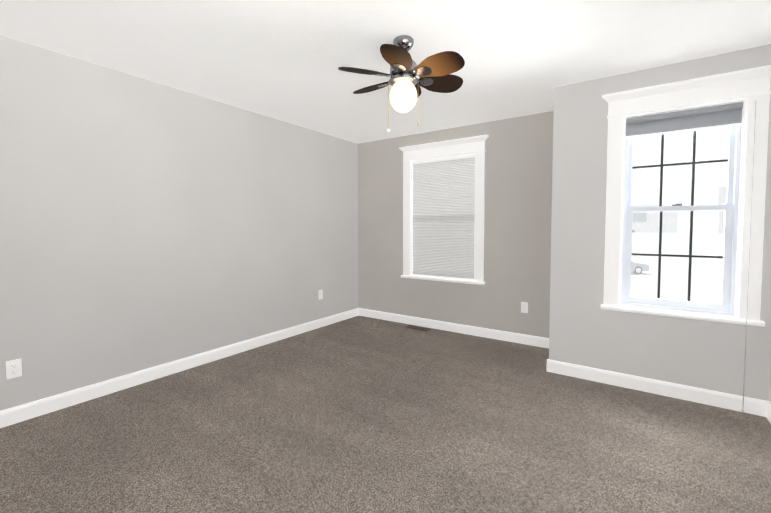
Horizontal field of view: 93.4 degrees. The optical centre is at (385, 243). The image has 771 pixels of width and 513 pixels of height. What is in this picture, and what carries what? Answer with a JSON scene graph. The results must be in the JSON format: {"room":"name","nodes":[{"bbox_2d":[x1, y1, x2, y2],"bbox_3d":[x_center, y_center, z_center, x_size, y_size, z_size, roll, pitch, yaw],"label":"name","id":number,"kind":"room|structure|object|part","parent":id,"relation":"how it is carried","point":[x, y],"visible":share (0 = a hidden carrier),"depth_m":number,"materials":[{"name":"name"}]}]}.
{"room":"empty bedroom","nodes":[
{"label":"empty bedroom","id":0,"kind":"room"},
{"bbox_2d":[0,35,357,410],"bbox_3d":[-1.702,-0.113,3.413,0.160,2.440,4.720,2,3,35],"label":"wall","id":1,"kind":"structure","parent":0,"point":[145,224],"depth_m":2.93,"materials":[{"name":"paint"}]},
{"bbox_2d":[6,359,21,378],"bbox_3d":[-2.376,0.804,2.323,0.009,0.115,0.070,2,3,35],"label":"electrical outlet","id":2,"kind":"object","parent":1,"relation":"attached to","point":[13,368],"visible":1,"depth_m":2.32,"materials":[{"name":"white plastic"}]},
{"bbox_2d":[0,308,358,427],"bbox_3d":[-1.630,1.056,3.412,0.015,0.104,4.400,2,3,35],"label":"baseboard","id":3,"kind":"structure","parent":1,"relation":"attached to","point":[23,412],"depth_m":2.94,"materials":[{"name":"white wood"}]},
{"bbox_2d":[319,290,322,299],"bbox_3d":[-0.816,0.649,4.583,0.009,0.115,0.070,2,3,35],"label":"electrical outlet","id":4,"kind":"object","parent":1,"relation":"attached to","point":[320,294],"visible":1,"depth_m":4.58,"materials":[{"name":"white plastic"}]},
{"bbox_2d":[0,315,770,512],"bbox_3d":[0.017,1.216,2.283,4.335,0.120,4.720,2,3,35],"label":"floor","id":5,"kind":"structure","parent":0,"point":[359,414],"depth_m":2.14,"materials":[{"name":"carpet"}]},
{"bbox_2d":[405,325,429,330],"bbox_3d":[0.405,1.058,4.530,0.300,0.007,0.110,2,3,35],"label":"air vent register","id":6,"kind":"object","parent":5,"relation":"on","point":[418,328],"visible":1,"depth_m":4.52,"materials":[{"name":"brown metal"}]},
{"bbox_2d":[0,0,770,143],"bbox_3d":[0.017,-1.342,2.176,4.335,0.120,4.720,2,3,35],"label":"ceiling","id":7,"kind":"structure","parent":0,"point":[282,60],"depth_m":2.34,"materials":[{"name":"paint"}]},
{"bbox_2d":[338,35,464,131],"bbox_3d":[0.114,-0.998,2.309,0.836,0.578,0.785,2,3,35],"label":"ceiling fan","id":8,"kind":"object","parent":7,"relation":"hanging from","point":[434,72],"visible":1,"depth_m":2.24,"materials":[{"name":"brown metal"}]},
{"bbox_3d":[-0.131,-1.049,2.221,0.320,0.005,0.180,-1,19,-19],"label":"blade","id":9,"kind":"part","parent":8,"relation":"part of","materials":[{"name":"brown wood"}]},
{"bbox_3d":[-0.084,-1.060,2.476,0.320,0.005,0.180,2,19,41],"label":"blade","id":10,"kind":"part","parent":8,"relation":"part of","materials":[{"name":"brown wood"}]},
{"bbox_3d":[0.066,-1.042,2.052,0.180,0.005,0.320,17,5,9],"label":"blade","id":11,"kind":"part","parent":8,"relation":"part of","materials":[{"name":"brown wood"}]},
{"bbox_3d":[0.114,-1.154,2.303,0.182,0.266,0.182,2,3,35],"label":"motor","id":12,"kind":"part","parent":8,"relation":"part of","materials":[{"name":"silver metal"}]},
{"bbox_3d":[0.114,-0.929,2.312,0.174,0.188,0.174,2,3,35],"label":"globe","id":13,"kind":"part","parent":8,"relation":"part of","materials":[{"name":"white glass"}]},
{"bbox_3d":[0.162,-1.063,2.563,0.180,0.005,0.320,-16,-1,11],"label":"blade","id":14,"kind":"part","parent":8,"relation":"part of","materials":[{"name":"brown wood"}]},
{"bbox_3d":[0.312,-1.046,2.138,0.320,0.005,0.180,2,-13,41],"label":"blade","id":15,"kind":"part","parent":8,"relation":"part of","materials":[{"name":"brown wood"}]},
{"bbox_3d":[0.359,-1.056,2.394,0.320,0.005,0.180,-1,-13,-19],"label":"blade","id":16,"kind":"part","parent":8,"relation":"part of","materials":[{"name":"brown wood"}]},
{"bbox_2d":[358,111,553,337],"bbox_3d":[0.752,-0.158,4.490,2.660,2.440,0.160,2,3,35],"label":"wall","id":17,"kind":"structure","parent":0,"point":[518,204],"depth_m":4.09,"materials":[{"name":"paint"}]},
{"bbox_2d":[401,275,484,284],"bbox_3d":[0.689,0.443,4.476,1.106,0.030,0.126,2,3,35],"label":"window sill","id":18,"kind":"structure","parent":17,"relation":"attached to","point":[445,279],"depth_m":4.40,"materials":[{"name":"white wood"}]},
{"bbox_2d":[399,135,488,281],"bbox_3d":[0.706,-0.382,4.467,1.152,1.680,0.214,2,3,35],"label":"window","id":19,"kind":"structure","parent":17,"relation":"in","point":[448,210],"depth_m":4.42,"materials":[{"name":"white wood"}]},
{"bbox_2d":[412,154,474,280],"bbox_3d":[0.699,-0.308,4.458,0.842,1.464,0.046,2,3,35],"label":"shade","id":20,"kind":"object","parent":19,"relation":"attached to","point":[443,191],"depth_m":4.44,"materials":[{"name":"fabric"}]},
{"bbox_2d":[359,308,548,347],"bbox_3d":[0.703,1.012,4.466,2.660,0.104,0.015,2,3,35],"label":"baseboard","id":21,"kind":"structure","parent":17,"relation":"attached to","point":[537,341],"depth_m":4.32,"materials":[{"name":"white wood"}]},
{"bbox_2d":[521,302,527,312],"bbox_3d":[1.495,0.692,3.911,0.070,0.115,0.009,2,3,35],"label":"electrical outlet","id":22,"kind":"object","parent":17,"relation":"attached to","point":[524,307],"visible":1,"depth_m":3.91,"materials":[{"name":"white plastic"}]},
{"bbox_2d":[549,44,770,400],"bbox_3d":[2.097,-0.086,2.764,1.515,2.440,0.160,2,3,35],"label":"wall","id":23,"kind":"structure","parent":0,"point":[585,329],"depth_m":2.89,"materials":[{"name":"paint"}]},
{"bbox_2d":[546,359,768,416],"bbox_3d":[1.975,1.083,2.790,1.370,0.104,0.015,2,3,35],"label":"baseboard","id":24,"kind":"structure","parent":23,"relation":"attached to","point":[754,406],"depth_m":2.71,"materials":[{"name":"white wood"}]},
{"bbox_2d":[601,304,764,326],"bbox_3d":[2.131,0.518,2.683,0.926,0.030,0.126,2,3,35],"label":"window sill","id":25,"kind":"structure","parent":23,"relation":"attached to","point":[689,315],"depth_m":2.62,"materials":[{"name":"white wood"}]},
{"bbox_2d":[602,65,770,411],"bbox_3d":[2.148,-0.013,2.686,0.972,2.268,0.216,2,3,35],"label":"window","id":26,"kind":"structure","parent":23,"relation":"in","point":[752,85],"depth_m":2.57,"materials":[{"name":"white"}]},
{"bbox_2d":[632,211,722,300],"bbox_3d":[2.175,0.093,2.730,0.538,0.667,0.010,2,3,35],"label":"window grille","id":27,"kind":"object","parent":26,"relation":"attached to","point":[690,255],"depth_m":2.70,"materials":[{"name":"grey"}]},
{"bbox_3d":[2.185,-0.244,2.731,0.562,1.339,0.043,2,3,35],"label":"glass","id":28,"kind":"part","parent":26,"relation":"part of","materials":[{"name":"clear glass"}]},
{"bbox_2d":[632,130,727,205],"bbox_3d":[2.196,-0.595,2.731,0.562,0.638,0.010,2,3,35],"label":"window grille","id":29,"kind":"object","parent":26,"relation":"attached to","point":[693,162],"depth_m":2.69,"materials":[{"name":"grey metal"}]},
{"bbox_3d":[2.183,-0.224,2.729,0.690,1.510,0.090,2,3,35],"label":"frame","id":30,"kind":"part","parent":26,"relation":"part of","materials":[{"name":"white plastic"}]},
{"bbox_2d":[625,101,744,137],"bbox_3d":[2.142,-0.889,2.641,0.666,0.150,0.049,2,3,35],"label":"shade","id":31,"kind":"object","parent":26,"relation":"attached to","point":[727,115],"depth_m":2.63,"materials":[{"name":"fabric"}]},
{"bbox_3d":[2.422,0.102,2.428,0.016,2.060,0.096,2,3,35],"label":"cord","id":32,"kind":"part","parent":26,"relation":"part of","materials":[{"name":"white plastic"}]},
{"bbox_3d":[1.549,-0.002,0.775,0.160,2.440,3.740,2,3,35],"label":"wall","id":33,"kind":"structure","parent":0,"visible":0},
{"bbox_2d":[766,401,770,422],"bbox_3d":[1.477,1.163,0.874,0.015,0.104,3.740,2,3,35],"label":"baseboard","id":34,"kind":"structure","parent":33,"relation":"attached to","point":[768,413],"depth_m":2.37,"materials":[{"name":"white wood"}]},
{"label":"outside","id":35,"kind":"structure","parent":0,"visible":0},
{"bbox_2d":[630,230,723,302],"bbox_3d":[46.471,-0.003,55.645,160.000,3.350,135.000,2,3,35],"label":"ground","id":36,"kind":"structure","parent":35,"point":[683,289],"depth_m":34.19,"materials":[{"name":"white"}]},
{"bbox_2d":[631,262,651,274],"bbox_3d":[18.779,1.867,29.775,4.800,1.178,2.130,0,2,-4],"label":"car","id":37,"kind":"object","parent":36,"relation":"on","point":[638,270],"depth_m":29.05,"materials":[{"name":"paint"}]},
{"bbox_2d":[631,204,677,232],"bbox_3d":[53.521,-5.316,81.552,18.000,5.700,12.000,2,3,35],"label":"building","id":38,"kind":"structure","parent":36,"relation":"on","point":[671,227],"materials":[{"name":"white"}]},
{"bbox_2d":[633,212,646,221],"bbox_3d":[52.092,-5.394,75.060,2.999,2.000,0.100,2,3,35],"label":"building window","id":39,"kind":"structure","parent":38,"relation":"attached to","point":[636,219],"depth_m":74.80,"materials":[{"name":"clear glass"}]},
{"bbox_2d":[698,186,726,233],"bbox_3d":[72.099,-5.776,62.652,26.000,8.200,14.000,2,3,35],"label":"building","id":40,"kind":"structure","parent":36,"relation":"on","point":[719,223],"depth_m":64.07,"materials":[{"name":"white"}]}
]}

